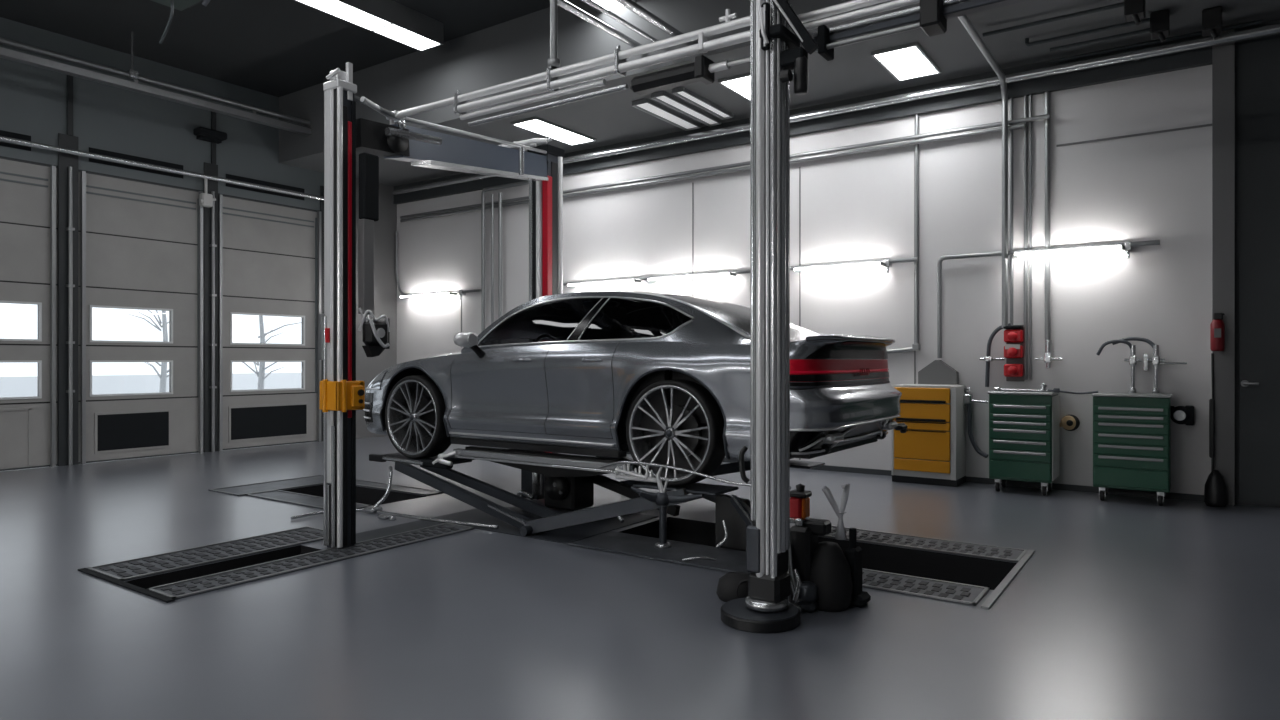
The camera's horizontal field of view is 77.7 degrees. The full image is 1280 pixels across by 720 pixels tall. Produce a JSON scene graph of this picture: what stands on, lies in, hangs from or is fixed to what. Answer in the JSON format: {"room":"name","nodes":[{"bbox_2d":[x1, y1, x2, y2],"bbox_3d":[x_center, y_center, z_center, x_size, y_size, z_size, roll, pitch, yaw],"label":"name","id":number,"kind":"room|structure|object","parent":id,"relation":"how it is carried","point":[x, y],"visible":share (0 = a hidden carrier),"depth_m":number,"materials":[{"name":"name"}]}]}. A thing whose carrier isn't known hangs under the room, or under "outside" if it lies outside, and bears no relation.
{"room":"auto repair garage","nodes":[
{"label":"auto repair garage","id":0,"kind":"room"},
{"bbox_2d":[0,17,323,185],"bbox_3d":[-8.081,-1.350,8.595,0.250,5.300,12.950,0,0,35],"label":"wall","id":1,"kind":"structure","parent":0,"point":[30,96],"depth_m":10.43,"materials":[{"name":"grey"}]},
{"bbox_2d":[0,122,57,468],"bbox_3d":[-7.605,-0.740,9.142,0.112,4.080,1.530,0,0,35],"label":"door","id":2,"kind":"structure","parent":1,"relation":"in","point":[24,187],"depth_m":9.50,"materials":[{"name":"grey metal"}]},
{"bbox_2d":[50,166,55,466],"bbox_3d":[-7.147,-0.530,9.682,0.050,3.660,0.040,0,0,35],"label":"trim","id":3,"kind":"structure","parent":1,"relation":"attached to","point":[52,168],"depth_m":9.67,"materials":[{"name":"grey metal"}]},
{"bbox_2d":[66,167,74,465],"bbox_3d":[-7.024,-0.540,9.804,0.075,3.680,0.070,0,0,35],"label":"vertical conduit","id":4,"kind":"object","parent":1,"relation":"attached to","point":[70,342],"visible":1,"depth_m":9.79,"materials":[{"name":"grey metal"}]},
{"bbox_2d":[81,171,85,463],"bbox_3d":[-6.965,-0.530,9.946,0.050,3.660,0.040,0,0,35],"label":"trim","id":5,"kind":"structure","parent":1,"relation":"attached to","point":[83,173],"depth_m":9.93,"materials":[{"name":"grey metal"}]},
{"bbox_2d":[78,137,203,461],"bbox_3d":[-6.612,-0.740,10.577,0.112,4.080,1.540,0,0,35],"label":"door","id":6,"kind":"structure","parent":1,"relation":"in","point":[142,239],"depth_m":10.54,"materials":[{"name":"grey metal"}]},
{"bbox_2d":[0,136,323,200],"bbox_3d":[-6.815,-2.560,10.030,0.067,0.070,7.150,0,0,35],"label":"pipe","id":7,"kind":"object","parent":1,"relation":"attached to","point":[2,138],"visible":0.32,"depth_m":10.49,"materials":[{"name":"silver metal"}]},
{"bbox_2d":[0,133,323,470],"bbox_3d":[-6.631,-0.740,10.578,0.160,4.080,5.340,0,0,35],"label":"trim","id":8,"kind":"structure","parent":1,"relation":"attached to","point":[65,161],"depth_m":9.89,"materials":[{"name":"grey metal"}]},
{"bbox_2d":[199,191,202,452],"bbox_3d":[-6.146,-0.530,11.130,0.050,3.660,0.040,0,0,35],"label":"trim","id":9,"kind":"structure","parent":1,"relation":"attached to","point":[200,192],"depth_m":11.11,"materials":[{"name":"grey"}]},
{"bbox_2d":[193,127,226,143],"bbox_3d":[-6.025,-3.150,11.156,0.180,0.140,0.400,0,0,35],"label":"motor","id":10,"kind":"object","parent":1,"relation":"attached to","point":[201,133],"visible":1,"depth_m":11.10,"materials":[{"name":"black"}]},
{"bbox_2d":[209,191,216,451],"bbox_3d":[-6.034,-0.540,11.235,0.075,3.680,0.070,0,0,35],"label":"vertical conduit","id":11,"kind":"object","parent":1,"relation":"attached to","point":[212,245],"visible":1,"depth_m":11.22,"materials":[{"name":"grey"}]},
{"bbox_2d":[218,194,222,450],"bbox_3d":[-5.993,-0.530,11.352,0.050,3.660,0.040,0,0,35],"label":"trim","id":12,"kind":"structure","parent":1,"relation":"attached to","point":[220,197],"depth_m":11.34,"materials":[{"name":"grey"}]},
{"bbox_2d":[218,165,319,448],"bbox_3d":[-5.603,-0.740,12.037,0.112,4.080,1.630,0,0,35],"label":"door","id":13,"kind":"structure","parent":1,"relation":"in","point":[270,251],"depth_m":12.00,"materials":[{"name":"grey metal"}]},
{"bbox_2d":[317,211,320,441],"bbox_3d":[-5.100,-0.530,12.644,0.050,3.660,0.040,0,0,35],"label":"trim","id":14,"kind":"structure","parent":1,"relation":"attached to","point":[318,212],"depth_m":12.62,"materials":[{"name":"grey"}]},
{"bbox_2d":[549,0,641,46],"bbox_3d":[-1.756,-3.250,5.724,0.067,0.070,6.220,0,0,35],"label":"conduit","id":15,"kind":"object","parent":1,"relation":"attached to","point":[564,4],"visible":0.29,"depth_m":7.63,"materials":[{"name":"silver metal"}]},
{"bbox_2d":[582,0,664,48],"bbox_3d":[-1.518,-3.200,5.560,0.042,0.044,6.220,0,0,35],"label":"conduit","id":16,"kind":"object","parent":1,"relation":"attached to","point":[590,2],"visible":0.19,"depth_m":7.47,"materials":[{"name":"silver metal"}]},
{"bbox_2d":[615,0,682,36],"bbox_3d":[-1.353,-3.250,5.446,0.076,0.080,6.220,0,0,35],"label":"conduit","id":17,"kind":"object","parent":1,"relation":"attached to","point":[631,5],"visible":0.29,"depth_m":7.49,"materials":[{"name":"silver metal"}]},
{"bbox_2d":[0,0,569,96],"bbox_3d":[-2.127,-4.050,3.263,15.610,0.100,10.950,0,0,35],"label":"ceiling","id":18,"kind":"structure","parent":0,"point":[278,48],"depth_m":9.65,"materials":[{"name":"grey paint"}]},
{"bbox_2d":[126,32,138,79],"bbox_3d":[-6.199,-3.720,9.708,0.120,0.560,0.100,0,0,35],"label":"rod","id":19,"kind":"object","parent":18,"relation":"hanging from","point":[133,73],"visible":1,"depth_m":9.70,"materials":[{"name":"silver metal"}]},
{"bbox_2d":[0,37,311,135],"bbox_3d":[-6.546,-3.402,9.206,0.120,0.205,6.100,0,0,35],"label":"rail","id":20,"kind":"object","parent":19,"relation":"hanging from","point":[8,54],"visible":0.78,"depth_m":9.78,"materials":[{"name":"grey metal"}]},
{"bbox_2d":[151,0,209,43],"bbox_3d":[-4.314,-3.437,7.234,1.202,1.127,0.840,0,0,35],"label":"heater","id":21,"kind":"object","parent":18,"relation":"hanging from","point":[180,5],"visible":1,"depth_m":7.32,"materials":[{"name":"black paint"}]},
{"bbox_2d":[294,0,443,51],"bbox_3d":[-3.426,-3.874,8.216,0.390,0.252,3.270,0,0,35],"label":"ceiling lamp","id":22,"kind":"object","parent":18,"relation":"attached to","point":[390,19],"visible":1,"depth_m":8.92,"materials":[{"name":"white plastic"}]},
{"bbox_2d":[548,0,559,68],"bbox_3d":[-0.545,-2.925,5.033,0.080,2.150,0.080,0,0,35],"label":"rod","id":23,"kind":"object","parent":18,"relation":"hanging from","point":[554,61],"visible":0.88,"depth_m":5.01,"materials":[{"name":"grey"}]},
{"bbox_2d":[360,0,1028,126],"bbox_3d":[1.864,-1.710,3.328,9.080,0.360,0.368,0,0,33],"label":"ceiling pipes","id":24,"kind":"object","parent":23,"relation":"hanging from","point":[931,16],"visible":0.85,"depth_m":4.42,"materials":[{"name":"silver metal"}]},
{"bbox_2d":[282,484,425,505],"bbox_3d":[-2.814,1.650,7.738,1.470,0.700,0.630,0,0,35],"label":"pit","id":25,"kind":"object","parent":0,"point":[369,496],"depth_m":8.07,"materials":[{"name":"black"}]},
{"bbox_2d":[356,178,396,438],"bbox_3d":[-4.515,-0.850,13.455,0.090,4.300,0.900,0,0,35],"label":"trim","id":26,"kind":"structure","parent":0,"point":[385,283],"depth_m":13.52,"materials":[{"name":"grey metal"}]},
{"bbox_2d":[279,0,919,163],"bbox_3d":[0.945,-3.500,7.723,15.630,1.000,0.120,0,0,35],"label":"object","id":27,"kind":"structure","parent":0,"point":[517,48],"depth_m":9.41,"materials":[{"name":"grey metal"}]},
{"bbox_2d":[0,436,1279,719],"bbox_3d":[-1.558,1.300,4.086,15.610,0.001,12.950,0,0,35],"label":"floor","id":28,"kind":"structure","parent":0,"point":[1124,607],"depth_m":3.97,"materials":[{"name":"grey concrete"}]},
{"bbox_2d":[78,568,174,602],"bbox_3d":[-2.988,1.294,4.594,1.140,0.009,0.040,0,0,35],"label":"trim","id":29,"kind":"structure","parent":28,"relation":"on","point":[152,594],"depth_m":4.55,"materials":[{"name":"black"}]},
{"bbox_2d":[87,526,322,580],"bbox_3d":[-2.809,1.292,5.407,0.470,0.013,1.500,0,0,35],"label":"grate","id":30,"kind":"object","parent":28,"relation":"on","point":[125,570],"visible":0.99,"depth_m":5.28,"materials":[{"name":"grey metal"}]},
{"bbox_2d":[125,545,320,588],"bbox_3d":[-2.582,1.475,5.031,0.310,0.350,1.140,0,0,35],"label":"pit","id":31,"kind":"object","parent":28,"relation":"in","point":[194,572],"depth_m":5.12,"materials":[{"name":"black"}]},
{"bbox_2d":[208,475,322,495],"bbox_3d":[-3.705,1.292,8.251,0.560,0.013,1.240,0,0,35],"label":"frame","id":32,"kind":"object","parent":28,"relation":"on","point":[240,490],"visible":0.76,"depth_m":8.15,"materials":[{"name":"grey"}]},
{"bbox_2d":[245,490,370,508],"bbox_3d":[-3.086,1.292,7.336,1.480,0.013,0.320,0,0,35],"label":"frame","id":33,"kind":"object","parent":28,"relation":"on","point":[276,495],"visible":0.73,"depth_m":7.43,"materials":[{"name":"grey"}]},
{"bbox_2d":[146,523,473,599],"bbox_3d":[-2.026,1.292,5.291,0.310,0.013,2.200,0,0,35],"label":"grate","id":34,"kind":"object","parent":28,"relation":"on","point":[212,582],"visible":1,"depth_m":5.05,"materials":[{"name":"grey metal"}]},
{"bbox_2d":[319,62,389,548],"bbox_3d":[-1.987,-0.380,5.572,0.313,3.360,0.423,0,0,35],"label":"lift post","id":35,"kind":"object","parent":28,"relation":"on","point":[341,395],"visible":1,"depth_m":5.48,"materials":[{"name":"grey metal"}]},
{"bbox_2d":[354,95,547,180],"bbox_3d":[-1.305,-1.925,7.231,0.751,0.905,3.710,0,0,14],"label":"cross beam","id":36,"kind":"structure","parent":35,"relation":"attached to","point":[420,147],"depth_m":6.55,"materials":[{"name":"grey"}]},
{"bbox_2d":[356,479,442,495],"bbox_3d":[-2.572,1.292,8.106,1.450,0.013,0.230,0,0,35],"label":"frame","id":37,"kind":"object","parent":28,"relation":"on","point":[364,483],"visible":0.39,"depth_m":8.01,"materials":[{"name":"grey"}]},
{"bbox_2d":[481,180,528,331],"bbox_3d":[-2.046,-0.690,12.125,1.030,3.980,0.057,0,0,35],"label":"pipe","id":38,"kind":"object","parent":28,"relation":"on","point":[484,190],"visible":0.76,"depth_m":12.37,"materials":[{"name":"grey"}]},
{"bbox_2d":[356,505,657,543],"bbox_3d":[-1.101,1.297,6.092,1.500,0.004,2.230,0,0,35],"label":"base plate","id":39,"kind":"object","parent":28,"relation":"on","point":[573,533],"visible":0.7,"depth_m":6.18,"materials":[{"name":"grey metal"}]},
{"bbox_2d":[498,137,564,453],"bbox_3d":[-1.282,-0.630,9.272,0.591,3.860,0.614,0,0,35],"label":"lift post","id":40,"kind":"object","parent":28,"relation":"on","point":[545,197],"visible":0.33,"depth_m":9.21,"materials":[{"name":"grey metal"}]},
{"bbox_2d":[291,446,824,549],"bbox_3d":[-0.474,1.012,6.613,4.299,0.571,2.940,0,0,35],"label":"scissor lift","id":41,"kind":"object","parent":28,"relation":"on","point":[564,481],"visible":0.83,"depth_m":6.45,"materials":[{"name":"silver metal"}]},
{"bbox_2d":[363,291,906,485],"bbox_3d":[-0.374,0.151,7.152,5.035,1.487,2.304,0,0,35],"label":"car","id":42,"kind":"object","parent":41,"relation":"on","point":[663,378],"visible":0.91,"depth_m":5.99,"materials":[{"name":"silver metal"}]},
{"bbox_2d":[454,332,484,357],"bbox_3d":[-1.434,-0.122,6.665,0.141,0.226,0.297,0,0,35],"label":"mirror","id":43,"kind":"object","parent":42,"relation":"attached to","point":[464,339],"depth_m":6.61,"materials":[{"name":"silver metal"}]},
{"bbox_2d":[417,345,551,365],"bbox_3d":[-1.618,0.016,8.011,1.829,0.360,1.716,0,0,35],"label":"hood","id":44,"kind":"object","parent":42,"relation":"attached to","point":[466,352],"depth_m":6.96,"materials":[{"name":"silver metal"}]},
{"bbox_2d":[790,359,888,381],"bbox_3d":[1.499,0.069,5.857,0.274,0.145,1.844,0,0,35],"label":"tail lamp","id":45,"kind":"object","parent":42,"relation":"on","point":[801,370],"depth_m":5.44,"materials":[{"name":"red plastic"}]},
{"bbox_2d":[790,414,900,454],"bbox_3d":[1.497,0.523,5.858,0.475,0.183,1.852,0,0,35],"label":"diffuser","id":46,"kind":"object","parent":42,"relation":"attached to","point":[805,438],"depth_m":5.29,"materials":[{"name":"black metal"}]},
{"bbox_2d":[567,531,750,573],"bbox_3d":[0.282,1.292,5.349,1.580,0.015,0.520,0,0,35],"label":"base plate","id":47,"kind":"object","parent":28,"relation":"on","point":[729,560],"visible":0.64,"depth_m":5.40,"materials":[{"name":"grey metal"}]},
{"bbox_2d":[630,467,703,548],"bbox_3d":[0.180,1.015,5.517,0.554,0.557,0.240,0,0,13],"label":"stand","id":48,"kind":"object","parent":47,"relation":"on","point":[660,498],"visible":0.97,"depth_m":5.48,"materials":[{"name":"grey metal"}]},
{"bbox_2d":[716,572,748,601],"bbox_3d":[0.531,1.250,4.338,0.230,0.179,0.230,0,0,35],"label":"block","id":49,"kind":"object","parent":28,"relation":"on","point":[733,585],"visible":0.65,"depth_m":4.26,"materials":[{"name":"black"}]},
{"bbox_2d":[721,0,818,632],"bbox_3d":[0.623,-1.340,3.977,0.441,5.280,0.396,0,0,-10],"label":"lift post","id":50,"kind":"object","parent":28,"relation":"on","point":[775,51],"visible":1,"depth_m":3.93,"materials":[{"name":"silver metal"}]},
{"bbox_2d":[788,484,870,612],"bbox_3d":[0.990,0.976,4.197,0.488,0.649,0.257,0,0,-5],"label":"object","id":51,"kind":"object","parent":28,"relation":"on","point":[823,578],"visible":0.92,"depth_m":4.16,"materials":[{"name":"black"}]},
{"bbox_2d":[818,525,1027,562],"bbox_3d":[1.954,1.292,5.640,1.400,0.013,0.360,0,0,35],"label":"grate","id":52,"kind":"object","parent":28,"relation":"on","point":[1009,554],"visible":0.86,"depth_m":5.55,"materials":[{"name":"grey metal"}]},
{"bbox_2d":[862,568,989,605],"bbox_3d":[1.454,1.292,4.636,1.020,0.013,0.360,0,0,35],"label":"grate","id":53,"kind":"object","parent":28,"relation":"on","point":[955,592],"visible":0.66,"depth_m":4.52,"materials":[{"name":"grey metal"}]},
{"bbox_2d":[892,384,965,486],"bbox_3d":[3.070,0.782,8.467,0.660,1.035,0.440,0,0,35],"label":"base cabinet","id":54,"kind":"object","parent":28,"relation":"on","point":[932,450],"visible":0.84,"depth_m":8.27,"materials":[{"name":"yellow metal"}]},
{"bbox_2d":[918,360,958,383],"bbox_3d":[3.222,0.130,8.589,0.400,0.260,0.095,0,0,35],"label":"hood","id":55,"kind":"object","parent":54,"relation":"on","point":[938,371],"visible":1,"depth_m":8.55,"materials":[{"name":"grey"}]},
{"bbox_2d":[981,550,1034,608],"bbox_3d":[2.230,1.294,4.774,0.040,0.011,1.510,0,0,35],"label":"trim","id":56,"kind":"structure","parent":28,"relation":"on","point":[1006,581],"depth_m":4.64,"materials":[{"name":"grey"}]},
{"bbox_2d":[988,391,1059,495],"bbox_3d":[3.798,0.805,7.870,0.577,0.989,0.503,0,0,35],"label":"tool cabinet","id":57,"kind":"object","parent":28,"relation":"on","point":[1024,427],"visible":1,"depth_m":7.67,"materials":[{"name":"green metal"}]},
{"bbox_2d":[1091,392,1171,505],"bbox_3d":[4.548,0.805,7.351,0.612,0.989,0.503,0,0,35],"label":"tool cabinet","id":58,"kind":"object","parent":28,"relation":"on","point":[1132,431],"visible":1,"depth_m":7.15,"materials":[{"name":"green metal"}]},
{"bbox_2d":[1204,353,1226,506],"bbox_3d":[5.127,0.620,7.081,0.170,1.360,0.168,0,0,-26],"label":"broom","id":59,"kind":"object","parent":28,"relation":"on","point":[1215,488],"visible":1,"depth_m":7.07,"materials":[{"name":"black paint"}]},
{"bbox_2d":[286,0,1279,185],"bbox_3d":[1.598,-3.050,8.651,15.610,0.100,2.150,0,0,35],"label":"ceiling","id":60,"kind":"structure","parent":0,"point":[611,118],"depth_m":8.13,"materials":[{"name":"grey"}]},
{"bbox_2d":[511,116,595,145],"bbox_3d":[-1.111,-2.995,10.403,0.430,0.050,1.200,0,0,35],"label":"lamp","id":61,"kind":"object","parent":60,"relation":"attached to","point":[540,126],"visible":1,"depth_m":10.34,"materials":[{"name":"white"}]},
{"bbox_2d":[632,98,700,130],"bbox_3d":[0.341,-2.975,9.672,0.230,0.050,1.220,0,0,35],"label":"lamp","id":62,"kind":"object","parent":60,"relation":"attached to","point":[647,105],"visible":1,"depth_m":9.60,"materials":[{"name":"grey"}]},
{"bbox_2d":[637,103,696,128],"bbox_3d":[0.341,-2.971,9.672,0.160,0.013,1.160,0,0,35],"label":"diffuser","id":63,"kind":"object","parent":62,"relation":"attached to","point":[657,110],"depth_m":9.64,"materials":[{"name":"white plastic"}]},
{"bbox_2d":[651,91,720,125],"bbox_3d":[0.572,-2.975,9.452,0.180,0.050,1.320,0,0,35],"label":"lamp","id":64,"kind":"object","parent":60,"relation":"attached to","point":[663,97],"visible":1,"depth_m":9.37,"materials":[{"name":"grey"}]},
{"bbox_2d":[656,96,716,123],"bbox_3d":[0.572,-2.971,9.452,0.110,0.013,1.260,0,0,35],"label":"diffuser","id":65,"kind":"object","parent":64,"relation":"attached to","point":[673,102],"depth_m":9.41,"materials":[{"name":"white plastic"}]},
{"bbox_2d":[672,87,732,119],"bbox_3d":[0.747,-2.975,9.240,0.150,0.050,1.170,0,0,35],"label":"lamp","id":66,"kind":"object","parent":60,"relation":"attached to","point":[684,93],"visible":1,"depth_m":9.17,"materials":[{"name":"grey"}]},
{"bbox_2d":[678,91,728,116],"bbox_3d":[0.747,-2.971,9.240,0.080,0.013,1.110,0,0,35],"label":"diffuser","id":67,"kind":"object","parent":66,"relation":"attached to","point":[691,97],"depth_m":9.19,"materials":[{"name":"white"}]},
{"bbox_2d":[718,73,749,100],"bbox_3d":[1.262,-2.995,8.762,0.420,0.050,0.900,0,0,35],"label":"lamp","id":68,"kind":"object","parent":60,"relation":"attached to","point":[739,84],"visible":0.31,"depth_m":8.59,"materials":[{"name":"grey"}]},
{"bbox_2d":[871,42,940,81],"bbox_3d":[2.686,-2.995,7.991,0.440,0.050,0.890,0,0,35],"label":"lamp","id":69,"kind":"object","parent":60,"relation":"attached to","point":[908,61],"visible":1,"depth_m":7.93,"materials":[{"name":"grey plastic"}]},
{"bbox_2d":[983,2,1123,36],"bbox_3d":[3.568,-2.940,6.870,1.131,0.036,0.034,0,0,35],"label":"ceiling pipe","id":70,"kind":"object","parent":60,"relation":"attached to","point":[1118,5],"visible":0.85,"depth_m":6.85,"materials":[{"name":"grey"}]},
{"bbox_2d":[1025,18,1149,45],"bbox_3d":[4.002,-2.961,7.151,0.985,0.078,0.034,0,0,35],"label":"ceiling pipe","id":71,"kind":"object","parent":60,"relation":"attached to","point":[1027,43],"visible":1,"depth_m":7.15,"materials":[{"name":"grey"}]},
{"bbox_2d":[1124,0,1145,24],"bbox_3d":[4.073,-2.866,6.542,0.140,0.267,0.180,0,0,35],"label":"junction box","id":72,"kind":"object","parent":60,"relation":"attached to","point":[1134,10],"visible":1,"depth_m":6.48,"materials":[{"name":"black paint"}]},
{"bbox_2d":[1050,20,1261,63],"bbox_3d":[4.724,-2.940,7.374,1.651,0.036,0.034,0,0,35],"label":"ceiling pipe","id":73,"kind":"object","parent":60,"relation":"attached to","point":[1256,22],"visible":1,"depth_m":7.37,"materials":[{"name":"grey"}]},
{"bbox_2d":[1150,9,1169,42],"bbox_3d":[4.511,-2.866,6.897,0.140,0.267,0.180,0,0,35],"label":"junction box","id":74,"kind":"object","parent":60,"relation":"attached to","point":[1159,20],"visible":1,"depth_m":6.83,"materials":[{"name":"black paint"}]},
{"bbox_2d":[1050,28,1149,51],"bbox_3d":[4.205,-2.900,7.182,0.898,0.036,0.034,0,0,35],"label":"ceiling pipe","id":75,"kind":"object","parent":74,"relation":"attached to","point":[1143,31],"visible":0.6,"depth_m":7.19,"materials":[{"name":"grey"}]},
{"bbox_2d":[1202,6,1221,39],"bbox_3d":[4.918,-2.866,6.835,0.140,0.267,0.180,0,0,35],"label":"junction box","id":76,"kind":"object","parent":60,"relation":"attached to","point":[1211,17],"visible":1,"depth_m":6.77,"materials":[{"name":"black paint"}]},
{"bbox_2d":[620,517,1016,589],"bbox_3d":[1.124,1.750,5.538,2.650,0.900,0.730,0,0,35],"label":"pit","id":77,"kind":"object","parent":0,"point":[989,573],"depth_m":5.50,"materials":[{"name":"black"}]},
{"bbox_2d":[397,19,1279,507],"bbox_3d":[2.002,-0.850,9.587,16.010,4.300,0.150,0,0,35],"label":"wall","id":78,"kind":"structure","parent":0,"point":[856,207],"depth_m":8.41,"materials":[{"name":"white paint"}]},
{"bbox_2d":[491,194,493,323],"bbox_3d":[-2.283,-0.630,12.289,0.044,3.860,0.042,0,0,35],"label":"pipe","id":79,"kind":"object","parent":78,"relation":"attached to","point":[492,195],"visible":0.6,"depth_m":12.27,"materials":[{"name":"grey"}]},
{"bbox_2d":[498,193,501,318],"bbox_3d":[-2.142,-0.630,12.191,0.060,3.860,0.057,0,0,35],"label":"pipe","id":80,"kind":"object","parent":78,"relation":"attached to","point":[499,194],"visible":0.46,"depth_m":12.17,"materials":[{"name":"grey"}]},
{"bbox_2d":[687,273,693,285],"bbox_3d":[0.655,-1.048,10.363,0.060,0.164,0.108,0,0,35],"label":"bracket","id":81,"kind":"object","parent":78,"relation":"attached to","point":[688,279],"visible":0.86,"depth_m":10.33,"materials":[{"name":"silver metal"}]},
{"bbox_2d":[563,257,917,285],"bbox_3d":[0.945,-1.100,10.136,5.083,0.048,0.046,0,0,35],"label":"conduit","id":82,"kind":"object","parent":81,"relation":"attached to","point":[914,259],"visible":0.48,"depth_m":9.89,"materials":[{"name":"grey"}]},
{"bbox_2d":[393,35,1211,203],"bbox_3d":[0.513,-2.850,10.484,11.740,0.300,0.070,0,0,35],"label":"ceiling beam","id":83,"kind":"structure","parent":78,"relation":"attached to","point":[1199,57],"depth_m":8.88,"materials":[{"name":"grey metal"}]},
{"bbox_2d":[887,114,919,353],"bbox_3d":[2.829,-1.378,8.871,0.572,2.644,0.084,0,0,35],"label":"pipe","id":84,"kind":"object","parent":78,"relation":"attached to","point":[915,347],"visible":0.91,"depth_m":8.72,"materials":[{"name":"grey"}]},
{"bbox_2d":[400,123,1024,221],"bbox_3d":[-0.090,-2.385,10.852,9.730,0.048,0.046,0,0,35],"label":"conduit","id":85,"kind":"object","parent":84,"relation":"attached to","point":[1017,126],"visible":1,"depth_m":9.86,"materials":[{"name":"grey metal"}]},
{"bbox_2d":[400,114,1049,218],"bbox_3d":[0.005,-2.440,10.786,9.960,0.048,0.046,0,0,35],"label":"conduit","id":86,"kind":"object","parent":84,"relation":"attached to","point":[1046,116],"visible":1,"depth_m":9.44,"materials":[{"name":"grey metal"}]},
{"bbox_2d":[627,452,1203,501],"bbox_3d":[0.642,1.270,10.425,11.460,0.060,0.020,0,0,35],"label":"baseboard","id":87,"kind":"structure","parent":78,"relation":"attached to","point":[1080,488],"depth_m":7.98,"materials":[{"name":"grey"}]},
{"bbox_2d":[1010,98,1012,329],"bbox_3d":[3.833,-1.500,8.200,0.032,2.400,0.030,0,0,35],"label":"pipe","id":88,"kind":"object","parent":78,"relation":"attached to","point":[1011,99],"visible":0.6,"depth_m":8.19,"materials":[{"name":"grey"}]},
{"bbox_2d":[1003,325,1024,380],"bbox_3d":[3.822,-0.070,8.135,0.180,0.580,0.170,0,0,35],"label":"socket","id":89,"kind":"object","parent":78,"relation":"attached to","point":[1014,339],"visible":0.98,"depth_m":8.09,"materials":[{"name":"red"}]},
{"bbox_2d":[1024,95,1027,379],"bbox_3d":[3.941,-1.375,8.126,0.036,3.150,0.034,0,0,35],"label":"pipe","id":90,"kind":"object","parent":78,"relation":"attached to","point":[1025,96],"visible":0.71,"depth_m":8.11,"materials":[{"name":"grey"}]},
{"bbox_2d":[1029,95,1031,379],"bbox_3d":[3.979,-1.250,8.099,0.024,2.900,0.023,0,0,35],"label":"pipe","id":91,"kind":"object","parent":78,"relation":"attached to","point":[1030,96],"visible":1,"depth_m":8.09,"materials":[{"name":"grey"}]},
{"bbox_2d":[1045,91,1049,339],"bbox_3d":[4.106,-1.495,8.011,0.052,2.910,0.050,0,0,35],"label":"pipe","id":92,"kind":"object","parent":78,"relation":"attached to","point":[1047,93],"visible":0.71,"depth_m":7.99,"materials":[{"name":"grey"}]},
{"bbox_2d":[1124,241,1131,258],"bbox_3d":[4.661,-1.048,7.593,0.060,0.164,0.108,0,0,35],"label":"bracket","id":93,"kind":"object","parent":78,"relation":"attached to","point":[1127,248],"visible":0.99,"depth_m":7.56,"materials":[{"name":"silver metal"}]},
{"bbox_2d":[937,240,1159,357],"bbox_3d":[4.033,-0.572,8.001,2.010,1.104,0.046,0,0,35],"label":"conduit","id":94,"kind":"object","parent":93,"relation":"attached to","point":[1150,242],"visible":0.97,"depth_m":8.40,"materials":[{"name":"grey"}]},
{"bbox_2d":[1143,345,1186,392],"bbox_3d":[4.885,0.085,7.400,0.340,0.450,0.130,0,0,35],"label":"tap","id":95,"kind":"object","parent":78,"relation":"attached to","point":[1156,360],"visible":0.94,"depth_m":7.43,"materials":[{"name":"silver metal"}]},
{"bbox_2d":[1171,405,1193,425],"bbox_3d":[4.989,0.510,7.349,0.220,0.180,0.115,0,0,35],"label":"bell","id":96,"kind":"object","parent":78,"relation":"attached to","point":[1179,414],"visible":0.94,"depth_m":7.30,"materials":[{"name":"black"}]},
{"bbox_2d":[1210,313,1224,350],"bbox_3d":[5.167,-0.250,7.112,0.105,0.340,0.106,0,0,35],"label":"fire extinguisher","id":97,"kind":"object","parent":78,"relation":"attached to","point":[1217,326],"visible":1,"depth_m":7.08,"materials":[{"name":"red"}]},
{"bbox_2d":[1212,24,1234,505],"bbox_3d":[5.267,-0.850,7.179,0.160,4.300,0.100,0,0,35],"label":"trim","id":98,"kind":"structure","parent":78,"relation":"attached to","point":[1223,55],"depth_m":7.13,"materials":[{"name":"grey metal"}]},
{"bbox_2d":[1240,257,1279,504],"bbox_3d":[5.768,0.185,6.831,0.980,2.170,0.101,0,0,35],"label":"door","id":99,"kind":"structure","parent":78,"relation":"in","point":[1259,278],"depth_m":7.04,"materials":[{"name":"grey metal"}]},
{"bbox_3d":[-3.530,-2.850,13.200,0.040,0.020,0.200,0,0,35],"label":"bracket","id":100,"kind":"object","parent":78,"relation":"attached to","visible":0},
{"bbox_2d":[393,23,1279,194],"bbox_3d":[0.797,-2.850,10.086,12.060,0.090,0.086,0,0,35],"label":"rail","id":101,"kind":"object","parent":100,"relation":"attached to","point":[1274,29],"visible":1,"depth_m":8.36,"materials":[{"name":"silver metal"}]},
{"bbox_2d":[958,15,1007,327],"bbox_3d":[1.864,-1.610,5.434,0.057,2.560,6.660,0,0,35],"label":"pipe","id":102,"kind":"object","parent":101,"relation":"attached to","point":[965,21],"visible":1,"depth_m":8.12,"materials":[{"name":"grey metal"}]},
{"label":"outside","id":103,"kind":"structure","parent":0,"visible":0},
{"bbox_3d":[-21.695,1.475,24.117,39.700,0.150,65.000,0,0,35],"label":"ground","id":104,"kind":"structure","parent":103,"visible":0},
{"bbox_2d":[129,310,168,391],"bbox_3d":[-10.622,-0.399,17.193,1.702,3.605,1.623,0,0,10],"label":"bare tree","id":105,"kind":"object","parent":104,"relation":"on","point":[163,377],"visible":0.4,"depth_m":17.25,"materials":[{"name":"grey plant"}]},
{"bbox_2d":[0,373,300,396],"bbox_3d":[-4.764,0.875,28.824,0.200,1.050,38.000,0,0,35],"label":"snow","id":106,"kind":"structure","parent":104,"relation":"on","point":[22,386],"depth_m":18.48,"materials":[{"name":"white snow"}]},
{"bbox_2d":[242,315,300,388],"bbox_3d":[-7.814,-0.163,16.312,2.206,3.134,1.306,0,0,35],"label":"bare tree","id":107,"kind":"object","parent":104,"relation":"on","point":[261,376],"visible":0.33,"depth_m":16.15,"materials":[{"name":"grey plant"}]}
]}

